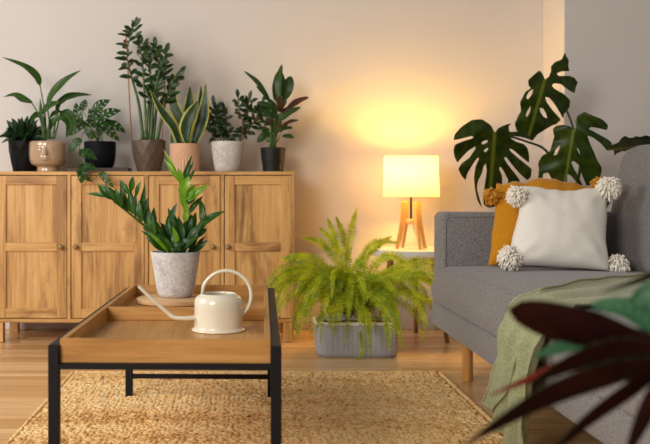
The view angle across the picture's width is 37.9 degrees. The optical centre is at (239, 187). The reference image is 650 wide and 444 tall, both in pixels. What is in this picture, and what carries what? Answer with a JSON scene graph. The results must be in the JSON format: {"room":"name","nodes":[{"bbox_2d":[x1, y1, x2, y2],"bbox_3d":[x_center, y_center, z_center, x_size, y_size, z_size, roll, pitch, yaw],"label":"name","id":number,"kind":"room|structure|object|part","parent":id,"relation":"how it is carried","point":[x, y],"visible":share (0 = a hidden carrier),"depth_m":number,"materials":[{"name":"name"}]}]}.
{"room":"living room","nodes":[
{"label":"living room","id":0,"kind":"room"},
{"bbox_2d":[0,0,542,316],"bbox_3d":[0.000,-0.580,5.195,9.000,2.700,0.150,0,0,0],"label":"wall","id":1,"kind":"structure","parent":0,"point":[379,78],"depth_m":5.12,"materials":[{"name":"paint"}]},
{"bbox_2d":[5,317,440,329],"bbox_3d":[-1.425,0.737,5.112,6.149,0.066,0.015,0,0,0],"label":"baseboard","id":2,"kind":"structure","parent":1,"relation":"attached to","point":[407,323],"depth_m":5.10,"materials":[{"name":"paint"}]},
{"bbox_2d":[0,330,603,443],"bbox_3d":[0.000,0.820,1.910,9.000,0.100,6.820,0,0,0],"label":"floor","id":3,"kind":"structure","parent":0,"point":[24,353],"depth_m":4.01,"materials":[{"name":"laminate"}]},
{"bbox_2d":[0,171,294,341],"bbox_3d":[-0.480,0.344,4.853,1.504,0.852,0.394,0,0,0],"label":"sideboard","id":4,"kind":"object","parent":3,"relation":"on","point":[66,251],"visible":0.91,"depth_m":4.69,"materials":[{"name":"brown wood"}]},
{"bbox_3d":[-1.203,0.720,4.705,0.046,0.100,0.046,0,0,0],"label":"leg","id":5,"kind":"part","parent":4,"relation":"part of","materials":[{"name":"brown wood"}]},
{"bbox_3d":[-1.203,0.720,5.021,0.046,0.100,0.046,0,0,0],"label":"leg","id":6,"kind":"part","parent":4,"relation":"part of","materials":[{"name":"brown wood"}]},
{"bbox_2d":[0,116,46,170],"bbox_3d":[-1.121,-0.233,4.894,0.258,0.299,0.258,0,0,0],"label":"dracaena","id":7,"kind":"object","parent":4,"relation":"on","point":[18,135],"visible":0.91,"depth_m":4.83,"materials":[{"name":"plant"}]},
{"bbox_2d":[8,140,36,170],"bbox_3d":[-1.117,-0.163,4.890,0.179,0.160,0.176,0,0,0],"label":"pot","id":8,"kind":"object","parent":7,"relation":"on","point":[18,149],"depth_m":4.82,"materials":[{"name":"black ceramic"}]},
{"bbox_3d":[-1.040,0.294,4.691,0.353,0.710,0.018,0,0,0],"label":"door","id":9,"kind":"part","parent":4,"relation":"part of","materials":[{"name":"brown wood"}]},
{"bbox_2d":[3,57,90,170],"bbox_3d":[-1.003,-0.375,4.831,0.462,0.584,0.213,0,0,0],"label":"potted plant","id":10,"kind":"object","parent":4,"relation":"on","point":[44,155],"visible":0.92,"depth_m":4.80,"materials":[{"name":"green plant"}]},
{"bbox_2d":[29,141,66,170],"bbox_3d":[-0.988,-0.161,4.840,0.194,0.157,0.194,0,0,42],"label":"pot","id":11,"kind":"object","parent":10,"relation":"on","point":[44,155],"depth_m":4.76,"materials":[{"name":"beige ceramic"}]},
{"bbox_2d":[66,168,131,170],"bbox_3d":[-0.727,-0.093,4.860,0.315,0.021,0.160,0,0,0],"label":"board","id":12,"kind":"object","parent":4,"relation":"on","point":[67,169],"visible":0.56,"depth_m":4.78,"materials":[{"name":"black"}]},
{"bbox_2d":[69,99,125,187],"bbox_3d":[-0.744,-0.230,4.775,0.310,0.463,0.336,0,0,0],"label":"monstera","id":13,"kind":"object","parent":12,"relation":"on","point":[97,154],"visible":0.99,"depth_m":4.80,"materials":[{"name":"plant"}]},
{"bbox_3d":[-0.751,-0.219,4.764,0.121,0.373,0.243,0,0,-5],"label":"stem","id":14,"kind":"part","parent":13,"relation":"part of","materials":[{"name":"green plant"}]},
{"bbox_2d":[84,141,115,167],"bbox_3d":[-0.724,-0.172,4.860,0.165,0.135,0.165,0,0,0],"label":"pot","id":15,"kind":"object","parent":13,"relation":"on","point":[105,151],"depth_m":4.79,"materials":[{"name":"black ceramic"}]},
{"bbox_3d":[-0.659,0.294,4.691,0.362,0.710,0.018,0,0,0],"label":"door","id":16,"kind":"part","parent":4,"relation":"part of","materials":[{"name":"brown wood"}]},
{"bbox_2d":[115,17,185,170],"bbox_3d":[-0.474,-0.486,4.896,0.396,0.805,0.229,0,0,19],"label":"potted zamioculcas","id":17,"kind":"object","parent":4,"relation":"on","point":[148,151],"visible":1,"depth_m":4.85,"materials":[{"name":"plant"}]},
{"bbox_2d":[131,140,165,170],"bbox_3d":[-0.473,-0.164,4.870,0.177,0.162,0.177,0,0,0],"label":"pot","id":18,"kind":"object","parent":17,"relation":"on","point":[148,155],"depth_m":4.81,"materials":[{"name":"brown ceramic"}]},
{"bbox_3d":[-0.484,-0.551,4.902,0.319,0.609,0.147,0,0,30],"label":"stem","id":19,"kind":"part","parent":17,"relation":"part of","materials":[{"name":"green plant"}]},
{"bbox_2d":[150,75,208,170],"bbox_3d":[-0.313,-0.337,4.835,0.273,0.508,0.157,0,0,-30],"label":"potted snake plant","id":20,"kind":"object","parent":4,"relation":"on","point":[190,127],"visible":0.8,"depth_m":4.82,"materials":[{"name":"green plant"}]},
{"bbox_3d":[-0.287,-0.156,4.849,0.157,0.146,0.156,0,0,0],"label":"pot","id":21,"kind":"part","parent":20,"relation":"part of","materials":[{"name":"ceramic"}]},
{"bbox_3d":[-0.277,0.294,4.691,0.353,0.710,0.018,0,0,0],"label":"door","id":22,"kind":"part","parent":4,"relation":"part of","materials":[{"name":"brown wood"}]},
{"bbox_2d":[204,89,267,170],"bbox_3d":[-0.013,-0.296,4.852,0.346,0.427,0.173,0,0,0],"label":"potted schefflera","id":23,"kind":"object","parent":4,"relation":"on","point":[227,155],"visible":0.98,"depth_m":4.84,"materials":[{"name":"plant"}]},
{"bbox_2d":[211,141,243,170],"bbox_3d":[-0.065,-0.161,4.850,0.169,0.156,0.169,0,0,0],"label":"pot","id":24,"kind":"object","parent":23,"relation":"on","point":[227,155],"depth_m":4.79,"materials":[{"name":"white ceramic"}]},
{"bbox_3d":[-0.021,-0.348,4.850,0.274,0.226,0.066,0,0,0],"label":"stem","id":25,"kind":"part","parent":23,"relation":"part of","materials":[{"name":"green plant"}]},
{"bbox_3d":[0.089,0.294,4.691,0.329,0.710,0.018,0,0,0],"label":"door","id":26,"kind":"part","parent":4,"relation":"part of","materials":[{"name":"brown wood"}]},
{"bbox_2d":[244,65,308,170],"bbox_3d":[0.189,-0.361,4.843,0.337,0.556,0.148,0,0,0],"label":"potted calathea","id":27,"kind":"object","parent":4,"relation":"on","point":[272,157],"visible":0.97,"depth_m":4.82,"materials":[{"name":"plant"}]},
{"bbox_2d":[260,147,285,170],"bbox_3d":[0.171,-0.146,4.850,0.133,0.126,0.133,0,0,0],"label":"pot","id":28,"kind":"object","parent":27,"relation":"on","point":[272,158],"depth_m":4.80,"materials":[{"name":"black ceramic"}]},
{"bbox_3d":[0.240,0.720,4.705,0.046,0.100,0.046,0,0,0],"label":"leg","id":29,"kind":"part","parent":4,"relation":"part of","materials":[{"name":"brown wood"}]},
{"bbox_2d":[6,371,503,443],"bbox_3d":[0.068,0.762,2.812,1.533,0.022,2.148,0,0,0],"label":"rug","id":30,"kind":"object","parent":3,"relation":"on","point":[319,407],"visible":0.92,"depth_m":3.20,"materials":[{"name":"wicker"}]},
{"bbox_2d":[48,285,281,443],"bbox_3d":[-0.160,0.556,2.806,0.572,0.408,1.272,0,0,0],"label":"coffee table","id":31,"kind":"object","parent":30,"relation":"on","point":[125,334],"visible":0.97,"depth_m":2.19,"materials":[{"name":"brown wood"}]},
{"bbox_3d":[-0.433,0.562,2.194,0.026,0.395,0.024,0,0,0],"label":"leg","id":32,"kind":"part","parent":31,"relation":"part of","materials":[{"name":"black metal"}]},
{"bbox_3d":[-0.404,0.562,3.430,0.026,0.395,0.024,0,0,0],"label":"leg","id":33,"kind":"part","parent":31,"relation":"part of","materials":[{"name":"black metal"}]},
{"bbox_2d":[60,285,270,363],"bbox_3d":[-0.160,0.380,2.806,0.521,0.056,1.243,0,0,0],"label":"tray","id":34,"kind":"object","parent":31,"relation":"on","point":[123,330],"depth_m":2.41,"materials":[{"name":"brown wood"}]},
{"bbox_3d":[-0.160,0.529,2.806,0.568,0.330,1.267,0,0,0],"label":"frame","id":35,"kind":"part","parent":31,"relation":"part of","materials":[{"name":"brown wood"}]},
{"bbox_2d":[136,294,198,306],"bbox_3d":[-0.226,0.383,3.215,0.256,0.018,0.256,0,0,0],"label":"serving board","id":36,"kind":"object","parent":31,"relation":"on","point":[143,300],"visible":0.49,"depth_m":3.12,"materials":[{"name":"brown wood"}]},
{"bbox_2d":[86,151,224,297],"bbox_3d":[-0.288,0.119,3.226,0.474,0.507,0.188,0,0,0],"label":"potted zamioculcas","id":37,"kind":"object","parent":36,"relation":"on","point":[175,267],"visible":1,"depth_m":3.19,"materials":[{"name":"plant"}]},
{"bbox_3d":[-0.284,0.101,3.223,0.338,0.273,0.031,0,0,-9],"label":"stem","id":38,"kind":"part","parent":37,"relation":"part of","materials":[{"name":"green plant"}]},
{"bbox_2d":[151,250,199,297],"bbox_3d":[-0.222,0.296,3.235,0.170,0.156,0.170,0,0,0],"label":"pot","id":39,"kind":"object","parent":37,"relation":"on","point":[175,271],"depth_m":3.17,"materials":[{"name":"stone"}]},
{"bbox_2d":[138,269,252,333],"bbox_3d":[-0.121,0.307,2.590,0.314,0.168,0.149,0,0,0],"label":"watering can","id":40,"kind":"object","parent":31,"relation":"on","point":[215,312],"visible":1,"depth_m":2.54,"materials":[{"name":"white metal"}]},
{"bbox_3d":[-0.197,0.312,2.556,0.163,0.099,0.018,0,0,-8],"label":"spout","id":41,"kind":"part","parent":40,"relation":"part of","materials":[{"name":"white metal"}]},
{"bbox_3d":[-0.036,0.295,2.590,0.144,0.143,0.010,0,0,0],"label":"handle","id":42,"kind":"part","parent":40,"relation":"part of","materials":[{"name":"white metal"}]},
{"bbox_3d":[0.113,0.562,3.418,0.026,0.395,0.024,0,0,0],"label":"leg","id":43,"kind":"part","parent":31,"relation":"part of","materials":[{"name":"black metal"}]},
{"bbox_3d":[0.084,0.562,2.182,0.026,0.395,0.024,0,0,0],"label":"leg","id":44,"kind":"part","parent":31,"relation":"part of","materials":[{"name":"black metal"}]},
{"bbox_2d":[265,208,444,359],"bbox_3d":[0.547,0.443,4.289,0.882,0.711,0.650,0,0,14],"label":"potted fern","id":45,"kind":"object","parent":3,"relation":"on","point":[363,335],"visible":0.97,"depth_m":4.25,"materials":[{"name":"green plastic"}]},
{"bbox_2d":[314,324,397,357],"bbox_3d":[0.536,0.694,4.360,0.382,0.150,0.222,0,0,0],"label":"planter","id":46,"kind":"object","parent":45,"relation":"on","point":[331,346],"depth_m":4.25,"materials":[{"name":"grey plastic"}]},
{"bbox_2d":[372,246,448,342],"bbox_3d":[0.888,0.540,4.810,0.421,0.461,0.421,0,0,0],"label":"side table","id":47,"kind":"object","parent":3,"relation":"on","point":[407,251],"visible":0.44,"depth_m":4.71,"materials":[{"name":"white laminate"}]},
{"bbox_3d":[0.733,0.557,4.763,0.107,0.428,0.034,0,0,-14],"label":"leg","id":48,"kind":"part","parent":47,"relation":"part of","materials":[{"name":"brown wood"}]},
{"bbox_2d":[383,155,438,248],"bbox_3d":[0.875,0.073,4.832,0.284,0.474,0.327,0,0,0],"label":"table lamp","id":49,"kind":"object","parent":47,"relation":"on","point":[410,176],"visible":1,"depth_m":4.71,"materials":[{"name":"beige fabric"}]},
{"bbox_3d":[0.819,0.190,4.787,0.060,0.239,0.014,0,0,-22],"label":"leg","id":50,"kind":"part","parent":49,"relation":"part of","materials":[{"name":"brown wood"}]},
{"bbox_3d":[0.853,0.190,4.866,0.014,0.239,0.060,0,0,-22],"label":"leg","id":51,"kind":"part","parent":49,"relation":"part of","materials":[{"name":"brown wood"}]},
{"bbox_3d":[0.875,0.070,4.810,0.032,0.230,0.032,0,0,0],"label":"rod","id":52,"kind":"part","parent":49,"relation":"part of","materials":[{"name":"black metal"}]},
{"bbox_3d":[0.875,-0.059,4.810,0.284,0.210,0.284,0,0,0],"label":"lamp shade","id":53,"kind":"part","parent":49,"relation":"part of","materials":[{"name":"beige fabric"}]},
{"bbox_3d":[0.897,0.190,4.754,0.014,0.239,0.060,0,0,-22],"label":"leg","id":54,"kind":"part","parent":49,"relation":"part of","materials":[{"name":"brown wood"}]},
{"bbox_3d":[0.931,0.190,4.832,0.060,0.239,0.014,0,0,-22],"label":"leg","id":55,"kind":"part","parent":49,"relation":"part of","materials":[{"name":"brown wood"}]},
{"bbox_3d":[0.925,0.557,4.968,0.033,0.428,0.107,0,0,11],"label":"leg","id":56,"kind":"part","parent":47,"relation":"part of","materials":[{"name":"brown wood"}]},
{"bbox_3d":[0.996,0.557,4.690,0.034,0.428,0.107,0,0,-39],"label":"leg","id":57,"kind":"part","parent":47,"relation":"part of","materials":[{"name":"brown wood"}]},
{"bbox_2d":[431,144,649,443],"bbox_3d":[1.350,0.294,2.910,1.077,0.951,2.380,0,0,0],"label":"sofa","id":58,"kind":"object","parent":3,"relation":"on","point":[472,298],"visible":0.5,"depth_m":3.62,"materials":[{"name":"grey fabric"}]},
{"bbox_3d":[0.906,0.681,3.745,0.043,0.177,0.043,0,0,0],"label":"leg","id":59,"kind":"part","parent":58,"relation":"part of","materials":[{"name":"brown wood"}]},
{"bbox_3d":[1.321,0.347,4.015,0.958,0.491,0.170,0,0,0],"label":"arm","id":60,"kind":"part","parent":58,"relation":"part of"},
{"bbox_2d":[431,266,649,415],"bbox_3d":[1.222,0.403,2.862,0.820,0.174,2.269,0,0,0],"label":"seat cushion","id":61,"kind":"object","parent":58,"relation":"on","point":[479,298],"depth_m":3.32,"materials":[{"name":"grey fabric"}]},
{"bbox_2d":[483,176,602,265],"bbox_3d":[1.256,0.135,3.840,0.520,0.368,0.139,0,0,0],"label":"cushion","id":62,"kind":"object","parent":58,"relation":"on","point":[506,216],"visible":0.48,"depth_m":3.83,"materials":[{"name":"yellow fabric"}]},
{"bbox_2d":[496,176,630,271],"bbox_3d":[1.242,0.152,3.655,0.525,0.399,0.214,0,0,0],"label":"cushion","id":63,"kind":"object","parent":58,"relation":"on","point":[554,228],"visible":1,"depth_m":3.60,"materials":[{"name":"beige fabric"}]},
{"bbox_2d":[482,273,649,443],"bbox_3d":[1.141,0.514,2.821,1.009,0.471,0.494,0,0,-24],"label":"blanket","id":64,"kind":"object","parent":58,"relation":"on","point":[517,345],"visible":0.77,"depth_m":2.67,"materials":[{"name":"green fabric"}]},
{"bbox_3d":[1.714,0.084,2.888,0.349,0.532,2.335,0,0,0],"label":"backrest","id":65,"kind":"part","parent":58,"relation":"part of","materials":[{"name":"grey fabric"}]},
{"bbox_2d":[454,53,649,207],"bbox_3d":[1.450,0.068,4.305,0.872,1.402,0.499,0,0,20],"label":"monstera","id":66,"kind":"object","parent":3,"relation":"on","point":[569,139],"visible":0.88,"depth_m":4.30,"materials":[{"name":"plant"}]},
{"bbox_2d":[464,272,649,443],"bbox_3d":[0.499,0.423,0.950,0.546,0.692,0.264,0,0,0],"label":"plant","id":67,"kind":"object","parent":3,"relation":"on","point":[610,351],"visible":1,"depth_m":0.97,"materials":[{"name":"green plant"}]},
{"bbox_2d":[543,0,649,211],"bbox_3d":[3.075,-0.580,4.955,2.850,2.700,0.329,0,0,0],"label":"wall","id":68,"kind":"structure","parent":0,"point":[605,43],"depth_m":4.79,"materials":[{"name":"paint"}]}
]}

